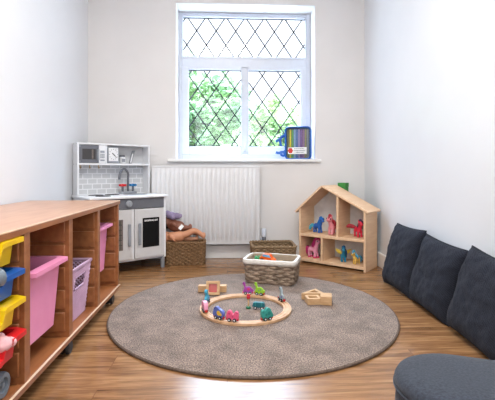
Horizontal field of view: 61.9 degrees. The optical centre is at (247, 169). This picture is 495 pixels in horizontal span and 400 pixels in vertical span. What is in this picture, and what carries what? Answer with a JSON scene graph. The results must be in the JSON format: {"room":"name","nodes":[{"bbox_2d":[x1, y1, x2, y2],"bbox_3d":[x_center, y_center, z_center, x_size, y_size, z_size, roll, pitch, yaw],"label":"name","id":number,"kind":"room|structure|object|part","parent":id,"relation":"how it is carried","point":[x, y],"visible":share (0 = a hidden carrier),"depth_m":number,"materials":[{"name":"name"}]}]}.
{"room":"children's room","nodes":[
{"label":"children's room","id":0,"kind":"room"},
{"bbox_2d":[0,0,87,204],"bbox_3d":[-1.277,-0.505,1.046,0.200,2.450,5.215,0,0,-3],"label":"wall","id":1,"kind":"structure","parent":0,"point":[44,43],"depth_m":2.52,"materials":[{"name":"white paint"}]},
{"bbox_2d":[88,0,363,244],"bbox_3d":[-0.164,-0.505,3.551,2.268,2.450,0.320,0,0,-3],"label":"wall","id":2,"kind":"structure","parent":0,"point":[133,45],"depth_m":3.41,"materials":[{"name":"white paint"}]},
{"bbox_2d":[152,166,265,243],"bbox_3d":[-0.304,0.344,3.332,0.914,0.753,0.102,0,0,-3],"label":"radiator","id":3,"kind":"object","parent":2,"relation":"attached to","point":[222,202],"visible":0.8,"depth_m":3.29,"materials":[{"name":"metal"}]},
{"bbox_2d":[150,244,298,258],"bbox_3d":[-0.156,0.668,3.382,2.268,0.104,0.018,0,0,-3],"label":"baseboard","id":4,"kind":"structure","parent":2,"relation":"attached to","point":[212,251],"depth_m":3.37,"materials":[{"name":"white paint"}]},
{"bbox_2d":[167,159,320,161],"bbox_3d":[-0.025,-0.079,3.479,1.255,0.023,0.227,0,0,-3],"label":"windowsill","id":5,"kind":"structure","parent":2,"relation":"attached to","point":[168,160],"depth_m":3.37,"materials":[{"name":"white paint"}]},
{"bbox_2d":[275,126,310,158],"bbox_3d":[0.385,-0.225,3.465,0.299,0.278,0.066,0,0,10],"label":"pencil case","id":6,"kind":"object","parent":5,"relation":"on","point":[293,150],"visible":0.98,"depth_m":3.44,"materials":[{"name":"blue plastic"}]},
{"bbox_2d":[287,129,288,157],"bbox_3d":[0.342,-0.218,3.473,0.017,0.244,0.017,0,0,-3],"label":"pen","id":7,"kind":"object","parent":6,"relation":"in","point":[287,129],"visible":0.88,"depth_m":3.47,"materials":[{"name":"grey plastic"}]},
{"bbox_2d":[289,129,290,157],"bbox_3d":[0.360,-0.218,3.469,0.017,0.244,0.017,0,0,-3],"label":"pen","id":8,"kind":"object","parent":6,"relation":"in","point":[290,129],"visible":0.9,"depth_m":3.46,"materials":[{"name":"yellow plastic"}]},
{"bbox_2d":[292,129,293,157],"bbox_3d":[0.378,-0.218,3.466,0.017,0.244,0.017,0,0,-3],"label":"pen","id":9,"kind":"object","parent":6,"relation":"in","point":[292,129],"visible":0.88,"depth_m":3.46,"materials":[{"name":"green plastic"}]},
{"bbox_2d":[294,129,295,157],"bbox_3d":[0.396,-0.218,3.463,0.017,0.244,0.017,0,0,-3],"label":"pen","id":10,"kind":"object","parent":6,"relation":"in","point":[294,129],"visible":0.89,"depth_m":3.46,"materials":[{"name":"blue plastic"}]},
{"bbox_2d":[296,129,297,157],"bbox_3d":[0.414,-0.218,3.460,0.017,0.244,0.017,0,0,-3],"label":"pen","id":11,"kind":"object","parent":6,"relation":"in","point":[296,129],"visible":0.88,"depth_m":3.45,"materials":[{"name":"blue plastic"}]},
{"bbox_2d":[298,129,299,157],"bbox_3d":[0.431,-0.218,3.456,0.017,0.244,0.017,0,0,-3],"label":"pen","id":12,"kind":"object","parent":6,"relation":"in","point":[298,129],"visible":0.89,"depth_m":3.45,"materials":[{"name":"purple plastic"}]},
{"bbox_3d":[0.428,-0.225,3.483,0.202,0.260,0.002,0,0,10],"label":"panel","id":13,"kind":"part","parent":6,"relation":"part of","materials":[{"name":"multicoloured plastic"}]},
{"bbox_2d":[300,129,301,157],"bbox_3d":[0.449,-0.218,3.453,0.017,0.244,0.017,0,0,-3],"label":"pen","id":14,"kind":"object","parent":6,"relation":"in","point":[300,129],"visible":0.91,"depth_m":3.45,"materials":[{"name":"purple plastic"}]},
{"bbox_2d":[302,129,303,157],"bbox_3d":[0.467,-0.218,3.450,0.017,0.244,0.017,0,0,-3],"label":"pen","id":15,"kind":"object","parent":6,"relation":"in","point":[303,129],"visible":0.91,"depth_m":3.44,"materials":[{"name":"plastic"}]},
{"bbox_2d":[305,129,306,157],"bbox_3d":[0.485,-0.218,3.447,0.017,0.244,0.017,0,0,-3],"label":"pen","id":16,"kind":"object","parent":6,"relation":"in","point":[305,129],"visible":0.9,"depth_m":3.44,"materials":[{"name":"grey plastic"}]},
{"bbox_2d":[307,129,308,157],"bbox_3d":[0.503,-0.218,3.443,0.017,0.244,0.017,0,0,-3],"label":"pen","id":17,"kind":"object","parent":6,"relation":"in","point":[307,129],"visible":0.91,"depth_m":3.44,"materials":[{"name":"grey plastic"}]},
{"bbox_2d":[179,12,309,158],"bbox_3d":[-0.021,-0.727,3.603,1.145,1.273,0.102,0,0,-3],"label":"window","id":18,"kind":"structure","parent":2,"relation":"in","point":[244,65],"depth_m":3.59,"materials":[{"name":"white plastic"}]},
{"bbox_2d":[182,15,305,59],"bbox_3d":[-0.027,-1.150,3.605,1.082,0.376,0.046,0,0,-3],"label":"window pane","id":19,"kind":"object","parent":18,"relation":"attached to","point":[300,18],"depth_m":3.60,"materials":[{"name":"glass"}]},
{"bbox_2d":[18,258,489,399],"bbox_3d":[-0.044,0.770,1.107,2.668,0.100,5.215,0,0,-3],"label":"floor","id":20,"kind":"structure","parent":0,"point":[96,368],"depth_m":1.51,"materials":[{"name":"brown wood"}]},
{"bbox_2d":[0,200,119,399],"bbox_3d":[-0.934,0.445,1.601,0.500,0.549,1.455,0,0,-3],"label":"storage unit","id":21,"kind":"object","parent":20,"relation":"on","point":[70,228],"visible":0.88,"depth_m":1.59,"materials":[{"name":"brown wood"}]},
{"bbox_2d":[0,371,9,398],"bbox_3d":[-0.765,0.608,1.099,0.160,0.072,0.202,0,0,-3],"label":"toy truck","id":22,"kind":"object","parent":21,"relation":"on","point":[4,376],"visible":1,"depth_m":1.18,"materials":[{"name":"grey plastic"}]},
{"bbox_2d":[0,236,23,266],"bbox_3d":[-0.882,0.233,1.069,0.462,0.075,0.304,0,0,-3],"label":"tray","id":23,"kind":"object","parent":21,"relation":"in","point":[5,246],"visible":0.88,"depth_m":1.17,"materials":[{"name":"yellow plastic"}]},
{"bbox_2d":[0,267,24,300],"bbox_3d":[-0.880,0.327,1.069,0.466,0.075,0.304,0,0,-3],"label":"tray","id":24,"kind":"object","parent":21,"relation":"in","point":[11,272],"visible":0.86,"depth_m":1.18,"materials":[{"name":"blue plastic"}]},
{"bbox_2d":[0,268,6,286],"bbox_3d":[-0.663,0.285,1.089,0.050,0.050,0.026,0,0,9],"label":"toy","id":25,"kind":"object","parent":24,"relation":"on","point":[3,277],"visible":1,"depth_m":1.08,"materials":[{"name":"grey plastic"}]},
{"bbox_2d":[0,295,25,331],"bbox_3d":[-0.879,0.409,1.069,0.468,0.075,0.304,0,0,-3],"label":"tray","id":26,"kind":"object","parent":21,"relation":"in","point":[7,306],"visible":0.98,"depth_m":1.17,"materials":[{"name":"yellow plastic"}]},
{"bbox_2d":[0,327,26,368],"bbox_3d":[-0.878,0.505,1.069,0.470,0.075,0.304,0,0,-3],"label":"tray","id":27,"kind":"object","parent":21,"relation":"in","point":[18,333],"visible":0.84,"depth_m":1.18,"materials":[{"name":"red plastic"}]},
{"bbox_2d":[0,332,16,352],"bbox_3d":[-0.701,0.494,1.107,0.136,0.091,0.086,0,0,-16],"label":"toy","id":28,"kind":"object","parent":27,"relation":"in","point":[6,342],"visible":0.98,"depth_m":1.11,"materials":[{"name":"pink plastic"}]},
{"bbox_2d":[30,256,67,344],"bbox_3d":[-0.903,0.451,1.427,0.456,0.245,0.290,0,0,-3],"label":"tray","id":29,"kind":"object","parent":21,"relation":"in","point":[44,270],"visible":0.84,"depth_m":1.44,"materials":[{"name":"pink plastic"}]},
{"bbox_3d":[-0.938,0.182,1.601,0.493,0.022,1.455,0,0,-3],"label":"panel","id":30,"kind":"part","parent":21,"relation":"part of","materials":[{"name":"brown wood"}]},
{"bbox_3d":[-0.938,0.655,1.604,0.493,0.020,1.445,0,0,-3],"label":"panel","id":31,"kind":"part","parent":21,"relation":"part of","materials":[{"name":"brown wood"}]},
{"bbox_2d":[73,258,91,320],"bbox_3d":[-0.888,0.527,1.780,0.340,0.236,0.288,0,0,-3],"label":"plastic basket","id":32,"kind":"object","parent":21,"relation":"on","point":[80,292],"visible":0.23,"depth_m":1.83,"materials":[{"name":"pink plastic"}]},
{"bbox_3d":[-0.729,0.479,1.788,0.012,0.058,0.116,0,0,-3],"label":"handle","id":33,"kind":"part","parent":32,"relation":"part of","materials":[{"name":"purple plastic"}]},
{"bbox_2d":[100,223,112,271],"bbox_3d":[-0.950,0.414,2.133,0.430,0.245,0.298,0,0,-3],"label":"tray","id":34,"kind":"object","parent":21,"relation":"in","point":[103,226],"visible":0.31,"depth_m":2.20,"materials":[{"name":"pink plastic"}]},
{"bbox_3d":[-0.967,0.419,2.304,0.487,0.452,0.022,0,0,-3],"label":"panel","id":35,"kind":"part","parent":21,"relation":"part of","materials":[{"name":"brown wood"}]},
{"bbox_2d":[71,142,167,266],"bbox_3d":[-0.930,0.263,3.016,0.574,0.915,0.398,0,0,-40],"label":"play kitchen","id":36,"kind":"object","parent":20,"relation":"on","point":[101,171],"visible":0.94,"depth_m":3.02,"materials":[{"name":"white wood"}]},
{"bbox_2d":[79,144,105,162],"bbox_3d":[-1.119,-0.116,2.982,0.157,0.130,0.125,0,0,-3],"label":"microwave","id":37,"kind":"object","parent":36,"relation":"in","point":[88,153],"depth_m":2.97,"materials":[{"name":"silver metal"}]},
{"bbox_2d":[79,165,142,194],"bbox_3d":[-1.053,0.073,3.168,0.531,0.217,0.008,0,0,-40],"label":"tile backsplash","id":38,"kind":"structure","parent":36,"relation":"attached to","point":[103,180],"depth_m":3.15,"materials":[{"name":"grey tile"}]},
{"bbox_2d":[107,147,118,162],"bbox_3d":[-1.004,-0.111,3.086,0.075,0.118,0.061,0,0,-3],"label":"clock","id":39,"kind":"object","parent":36,"relation":"on","point":[112,152],"depth_m":3.08,"materials":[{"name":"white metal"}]},
{"bbox_2d":[79,163,147,165],"bbox_3d":[-1.020,-0.042,3.128,0.531,0.014,0.110,0,0,-40],"label":"shelf","id":40,"kind":"object","parent":36,"relation":"attached to","point":[80,164],"depth_m":3.11,"materials":[{"name":"white wood"}]},
{"bbox_2d":[71,193,167,199],"bbox_3d":[-0.931,0.190,3.018,0.574,0.016,0.390,0,0,-40],"label":"countertop","id":41,"kind":"structure","parent":36,"relation":"on","point":[148,195],"depth_m":2.88,"materials":[{"name":"white wood"}]},
{"bbox_3d":[-0.934,0.420,3.025,0.555,0.444,0.360,0,0,-40],"label":"panel","id":42,"kind":"part","parent":36,"relation":"part of","materials":[{"name":"white wood"}]},
{"bbox_2d":[119,155,124,163],"bbox_3d":[-0.968,-0.082,3.191,0.050,0.064,0.052,0,0,-3],"label":"jar","id":43,"kind":"object","parent":36,"relation":"on","point":[121,157],"depth_m":3.17,"materials":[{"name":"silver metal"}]},
{"bbox_3d":[-0.886,0.451,2.819,0.187,0.322,0.002,0,0,-40],"label":"moulding","id":44,"kind":"part","parent":36,"relation":"part of","materials":[{"name":"white wood"}]},
{"bbox_3d":[-0.891,0.452,2.825,0.215,0.349,0.014,0,0,-40],"label":"door","id":45,"kind":"part","parent":36,"relation":"part of","materials":[{"name":"white wood"}]},
{"bbox_2d":[118,168,136,193],"bbox_3d":[-0.923,0.084,3.183,0.131,0.197,0.127,0,0,-3],"label":"tap","id":46,"kind":"object","parent":36,"relation":"on","point":[124,174],"depth_m":3.21,"materials":[{"name":"grey plastic"}]},
{"bbox_3d":[-0.820,0.236,2.864,0.048,0.048,0.024,0,0,-40],"label":"knob","id":47,"kind":"part","parent":36,"relation":"part of","materials":[{"name":"silver metal"}]},
{"bbox_3d":[-0.819,0.453,2.863,0.021,0.155,0.020,0,0,-40],"label":"handle","id":48,"kind":"part","parent":36,"relation":"part of","materials":[{"name":"silver metal"}]},
{"bbox_3d":[-0.823,0.236,2.888,0.524,0.074,0.016,0,0,-40],"label":"control panel","id":49,"kind":"part","parent":36,"relation":"part of","materials":[{"name":"grey wood"}]},
{"bbox_3d":[-0.760,0.453,2.911,0.021,0.155,0.020,0,0,-40],"label":"handle","id":50,"kind":"part","parent":36,"relation":"part of","materials":[{"name":"silver metal"}]},
{"bbox_3d":[-0.940,0.635,3.027,0.525,0.014,0.348,0,0,-40],"label":"panel","id":51,"kind":"part","parent":36,"relation":"part of","materials":[{"name":"white wood"}]},
{"bbox_3d":[-0.708,0.452,2.977,0.225,0.349,0.014,0,0,-40],"label":"door","id":52,"kind":"part","parent":36,"relation":"part of","materials":[{"name":"white wood"}]},
{"bbox_2d":[165,238,205,265],"bbox_3d":[-0.478,0.630,3.186,0.316,0.184,0.157,0,0,-3],"label":"seagrass basket","id":53,"kind":"object","parent":20,"relation":"on","point":[182,253],"visible":0.91,"depth_m":3.12,"materials":[{"name":"brown wicker"}]},
{"bbox_2d":[166,228,205,241],"bbox_3d":[-0.486,0.495,3.143,0.333,0.105,0.109,0,0,-3],"label":"baby doll","id":54,"kind":"object","parent":53,"relation":"in","point":[178,236],"visible":0.93,"depth_m":3.13,"materials":[{"name":"beige plastic"}]},
{"bbox_2d":[166,217,197,235],"bbox_3d":[-0.530,0.438,3.188,0.295,0.150,0.121,0,0,4],"label":"baby doll","id":55,"kind":"object","parent":54,"relation":"on","point":[173,225],"visible":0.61,"depth_m":3.16,"materials":[{"name":"brown plastic"}]},
{"bbox_2d":[166,210,181,219],"bbox_3d":[-0.581,0.348,3.188,0.142,0.073,0.089,0,0,6],"label":"toy","id":56,"kind":"object","parent":55,"relation":"on","point":[170,215],"visible":0.88,"depth_m":3.17,"materials":[{"name":"purple fabric"}]},
{"bbox_2d":[106,273,399,379],"bbox_3d":[0.026,0.714,2.126,1.423,0.012,1.423,0,0,11],"label":"round rug","id":57,"kind":"object","parent":20,"relation":"on","point":[163,325],"visible":0.81,"depth_m":1.82,"materials":[{"name":"grey carpet"}]},
{"bbox_2d":[198,284,226,291],"bbox_3d":[-0.204,0.689,2.405,0.164,0.038,0.040,0,0,0],"label":"wooden block","id":58,"kind":"object","parent":57,"relation":"on","point":[201,287],"visible":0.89,"depth_m":2.38,"materials":[{"name":"brown wood"}]},
{"bbox_2d":[206,281,219,294],"bbox_3d":[-0.196,0.671,2.347,0.078,0.082,0.050,0,0,0],"label":"wooden block","id":59,"kind":"object","parent":58,"relation":"on","point":[213,287],"visible":0.89,"depth_m":2.34,"materials":[{"name":"brown wood"}]},
{"bbox_3d":[-0.196,0.671,2.347,0.048,0.048,0.004,0,-18,0],"label":"tinted pane","id":60,"kind":"part","parent":59,"relation":"part of","materials":[{"name":"plastic"}]},
{"bbox_2d":[200,293,290,325],"bbox_3d":[-0.010,0.702,2.100,0.464,0.012,0.464,0,0,-3],"label":"track","id":61,"kind":"object","parent":57,"relation":"on","point":[286,312],"visible":0.83,"depth_m":2.00,"materials":[{"name":"brown wood"}]},
{"bbox_2d":[201,300,207,312],"bbox_3d":[-0.209,0.669,2.028,0.026,0.053,0.060,0,0,-20],"label":"train car","id":62,"kind":"object","parent":61,"relation":"on","point":[204,303],"visible":1,"depth_m":2.01,"materials":[{"name":"pink wood"}]},
{"bbox_2d":[204,289,210,302],"bbox_3d":[-0.212,0.659,2.163,0.026,0.072,0.060,0,0,17],"label":"train car","id":63,"kind":"object","parent":61,"relation":"on","point":[207,297],"visible":0.84,"depth_m":2.15,"materials":[{"name":"blue wood"}]},
{"bbox_2d":[213,306,224,319],"bbox_3d":[-0.133,0.666,1.927,0.062,0.058,0.026,0,0,35],"label":"train car","id":64,"kind":"object","parent":61,"relation":"on","point":[219,313],"visible":1,"depth_m":1.92,"materials":[{"name":"blue wood"}]},
{"bbox_2d":[226,310,238,321],"bbox_3d":[-0.069,0.670,1.896,0.060,0.051,0.026,0,0,16],"label":"train car","id":65,"kind":"object","parent":61,"relation":"on","point":[230,315],"visible":1,"depth_m":1.89,"materials":[{"name":"pink wood"}]},
{"bbox_2d":[242,282,253,294],"bbox_3d":[0.003,0.661,2.312,0.062,0.069,0.026,0,0,3],"label":"train car","id":66,"kind":"object","parent":61,"relation":"on","point":[248,289],"visible":0.99,"depth_m":2.31,"materials":[{"name":"purple wood"}]},
{"bbox_2d":[254,282,264,295],"bbox_3d":[0.068,0.661,2.297,0.063,0.069,0.026,0,0,21],"label":"train car","id":67,"kind":"object","parent":61,"relation":"on","point":[259,290],"visible":1,"depth_m":2.29,"materials":[{"name":"green wood"}]},
{"bbox_2d":[260,307,272,320],"bbox_3d":[0.089,0.666,1.913,0.061,0.059,0.026,0,0,-28],"label":"train car","id":68,"kind":"object","parent":61,"relation":"on","point":[265,314],"visible":1,"depth_m":1.90,"materials":[{"name":"teal wood"}]},
{"bbox_2d":[278,287,285,301],"bbox_3d":[0.181,0.659,2.192,0.026,0.072,0.060,0,0,-26],"label":"train car","id":69,"kind":"object","parent":61,"relation":"on","point":[281,297],"visible":1,"depth_m":2.19,"materials":[{"name":"grey wood"}]},
{"bbox_2d":[246,294,250,308],"bbox_3d":[0.005,0.671,2.115,0.025,0.073,0.025,0,0,-3],"label":"signal","id":70,"kind":"object","parent":57,"relation":"on","point":[248,295],"visible":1,"depth_m":2.11,"materials":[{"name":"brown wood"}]},
{"bbox_2d":[252,301,264,309],"bbox_3d":[0.058,0.689,2.100,0.066,0.036,0.026,0,0,9],"label":"train car","id":71,"kind":"object","parent":57,"relation":"on","point":[256,304],"visible":0.98,"depth_m":2.09,"materials":[{"name":"teal wood"}]},
{"bbox_2d":[243,252,300,285],"bbox_3d":[0.160,0.633,2.653,0.350,0.155,0.240,0,0,17],"label":"basket","id":72,"kind":"object","parent":57,"relation":"on","point":[285,272],"visible":0.97,"depth_m":2.56,"materials":[{"name":"beige wicker"}]},
{"bbox_2d":[260,253,275,260],"bbox_3d":[0.133,0.573,2.681,0.102,0.062,0.064,0,0,22],"label":"toy car","id":73,"kind":"object","parent":72,"relation":"in","point":[266,256],"visible":0.57,"depth_m":2.66,"materials":[{"name":"orange plastic"}]},
{"bbox_2d":[301,288,322,299],"bbox_3d":[0.355,0.690,2.296,0.125,0.036,0.095,0,0,-3],"label":"wooden block","id":74,"kind":"object","parent":57,"relation":"on","point":[315,291],"visible":0.56,"depth_m":2.25,"materials":[{"name":"brown wood"}]},
{"bbox_2d":[305,295,319,304],"bbox_3d":[0.348,0.691,2.198,0.074,0.033,0.068,0,0,-6],"label":"wooden block","id":75,"kind":"object","parent":57,"relation":"on","point":[309,299],"visible":1,"depth_m":2.17,"materials":[{"name":"brown wood"}]},
{"bbox_2d":[320,293,331,305],"bbox_3d":[0.416,0.684,2.191,0.060,0.046,0.072,0,0,11],"label":"wooden block","id":76,"kind":"object","parent":57,"relation":"on","point":[325,298],"visible":1,"depth_m":2.16,"materials":[{"name":"brown wood"}]},
{"bbox_2d":[249,240,296,254],"bbox_3d":[0.185,0.631,3.068,0.337,0.182,0.267,0,0,-3],"label":"seagrass basket","id":77,"kind":"object","parent":20,"relation":"on","point":[275,246],"visible":0.45,"depth_m":2.95,"materials":[{"name":"brown wicker"}]},
{"bbox_2d":[295,185,380,272],"bbox_3d":[0.678,0.418,3.154,0.605,0.603,0.232,0,0,38],"label":"house","id":78,"kind":"object","parent":20,"relation":"on","point":[346,208],"visible":0.91,"depth_m":3.15,"materials":[{"name":"brown wood"}]},
{"bbox_3d":[0.477,0.507,3.311,0.016,0.426,0.222,0,0,38],"label":"panel","id":79,"kind":"part","parent":78,"relation":"part of","materials":[{"name":"brown wood"}]},
{"bbox_3d":[0.533,0.227,3.266,0.238,0.215,0.232,0,0,38],"label":"roof panel","id":80,"kind":"part","parent":78,"relation":"part of","materials":[{"name":"brown wood"}]},
{"bbox_2d":[306,237,320,257],"bbox_3d":[0.522,0.598,3.259,0.073,0.176,0.159,0,0,-43],"label":"pony","id":81,"kind":"object","parent":78,"relation":"on","point":[316,241],"visible":0.94,"depth_m":3.22,"materials":[{"name":"pink plastic"}]},
{"bbox_2d":[309,216,323,232],"bbox_3d":[0.548,0.424,3.243,0.053,0.130,0.144,0,0,-38],"label":"pony","id":82,"kind":"object","parent":78,"relation":"on","point":[318,224],"visible":1,"depth_m":3.22,"materials":[{"name":"blue plastic"}]},
{"bbox_2d":[326,214,335,234],"bbox_3d":[0.654,0.410,3.136,0.158,0.158,0.061,0,0,-43],"label":"pony","id":83,"kind":"object","parent":78,"relation":"on","point":[332,223],"visible":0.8,"depth_m":3.10,"materials":[{"name":"pink plastic"}]},
{"bbox_2d":[335,245,350,261],"bbox_3d":[0.726,0.620,3.095,0.115,0.126,0.090,0,0,-37],"label":"pony","id":84,"kind":"object","parent":78,"relation":"on","point":[343,254],"visible":1,"depth_m":3.06,"materials":[{"name":"teal plastic"}]},
{"bbox_2d":[338,183,348,190],"bbox_3d":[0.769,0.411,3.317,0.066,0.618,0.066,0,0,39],"label":"box","id":85,"kind":"object","parent":78,"relation":"on","point":[345,186],"visible":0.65,"depth_m":3.29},
{"bbox_3d":[0.769,0.118,3.317,0.066,0.033,0.066,0,0,39],"label":"box lid","id":86,"kind":"part","parent":85,"relation":"part of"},
{"bbox_3d":[0.772,0.212,3.080,0.366,0.191,0.232,0,0,38],"label":"roof panel","id":87,"kind":"part","parent":78,"relation":"part of","materials":[{"name":"brown wood"}]},
{"bbox_2d":[346,219,363,236],"bbox_3d":[0.801,0.422,3.035,0.065,0.135,0.155,0,0,-32],"label":"pony","id":88,"kind":"object","parent":78,"relation":"on","point":[359,227],"visible":1,"depth_m":3.00,"materials":[{"name":"red plastic"}]},
{"bbox_2d":[351,250,362,263],"bbox_3d":[0.799,0.631,3.005,0.110,0.104,0.045,0,0,-33],"label":"pony","id":89,"kind":"object","parent":78,"relation":"on","point":[356,257],"visible":1,"depth_m":2.99,"materials":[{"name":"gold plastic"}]},
{"bbox_3d":[0.891,0.505,2.989,0.016,0.429,0.222,0,0,38],"label":"panel","id":90,"kind":"part","parent":78,"relation":"part of","materials":[{"name":"brown wood"}]},
{"bbox_2d":[382,223,426,298],"bbox_3d":[0.939,0.529,2.486,0.169,0.385,0.401,0,0,0],"label":"cushion","id":91,"kind":"object","parent":20,"relation":"on","point":[404,245],"visible":0.83,"depth_m":2.39,"materials":[{"name":"grey fabric"}]},
{"bbox_2d":[409,234,467,326],"bbox_3d":[0.956,0.539,2.084,0.177,0.378,0.401,0,0,-1],"label":"cushion","id":92,"kind":"object","parent":20,"relation":"on","point":[434,277],"visible":0.84,"depth_m":2.00,"materials":[{"name":"grey fabric"}]},
{"bbox_2d":[393,353,494,399],"bbox_3d":[0.674,0.604,0.924,0.658,0.232,0.298,0,0,20],"label":"pouf","id":93,"kind":"object","parent":20,"relation":"on","point":[432,376],"visible":1,"depth_m":0.97,"materials":[{"name":"fabric"}]},
{"bbox_2d":[446,245,494,359],"bbox_3d":[0.966,0.536,1.664,0.178,0.402,0.430,0,0,-4],"label":"cushion","id":94,"kind":"object","parent":20,"relation":"on","point":[471,309],"visible":1,"depth_m":1.65,"materials":[{"name":"grey fabric"}]},
{"bbox_2d":[364,0,494,257],"bbox_3d":[1.188,-0.505,1.167,0.200,2.450,5.215,0,0,-3],"label":"wall","id":95,"kind":"structure","parent":0,"point":[429,65],"depth_m":2.33,"materials":[{"name":"white paint"}]},
{"bbox_2d":[377,251,385,268],"bbox_3d":[1.082,0.668,1.093,0.018,0.104,4.677,0,0,-3],"label":"baseboard","id":96,"kind":"structure","parent":95,"relation":"attached to","point":[381,257],"depth_m":3.04,"materials":[{"name":"white paint"}]},
{"label":"outside","id":97,"kind":"structure","parent":0,"visible":0},
{"bbox_3d":[-0.482,0.920,9.851,18.000,0.100,12.275,0,0,-3],"label":"ground","id":98,"kind":"structure","parent":97,"visible":0},
{"bbox_2d":[184,51,258,145],"bbox_3d":[-1.104,-0.559,7.095,2.592,2.873,1.628,0,0,1],"label":"leafy tree","id":99,"kind":"object","parent":98,"relation":"on","point":[197,127],"visible":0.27,"depth_m":6.83,"materials":[{"name":"green plant"}]},
{"bbox_2d":[238,86,299,145],"bbox_3d":[0.877,-0.432,8.844,2.599,2.620,1.728,0,0,-3],"label":"leafy tree","id":100,"kind":"object","parent":98,"relation":"on","point":[271,127],"visible":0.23,"depth_m":8.94,"materials":[{"name":"green plant"}]}
]}

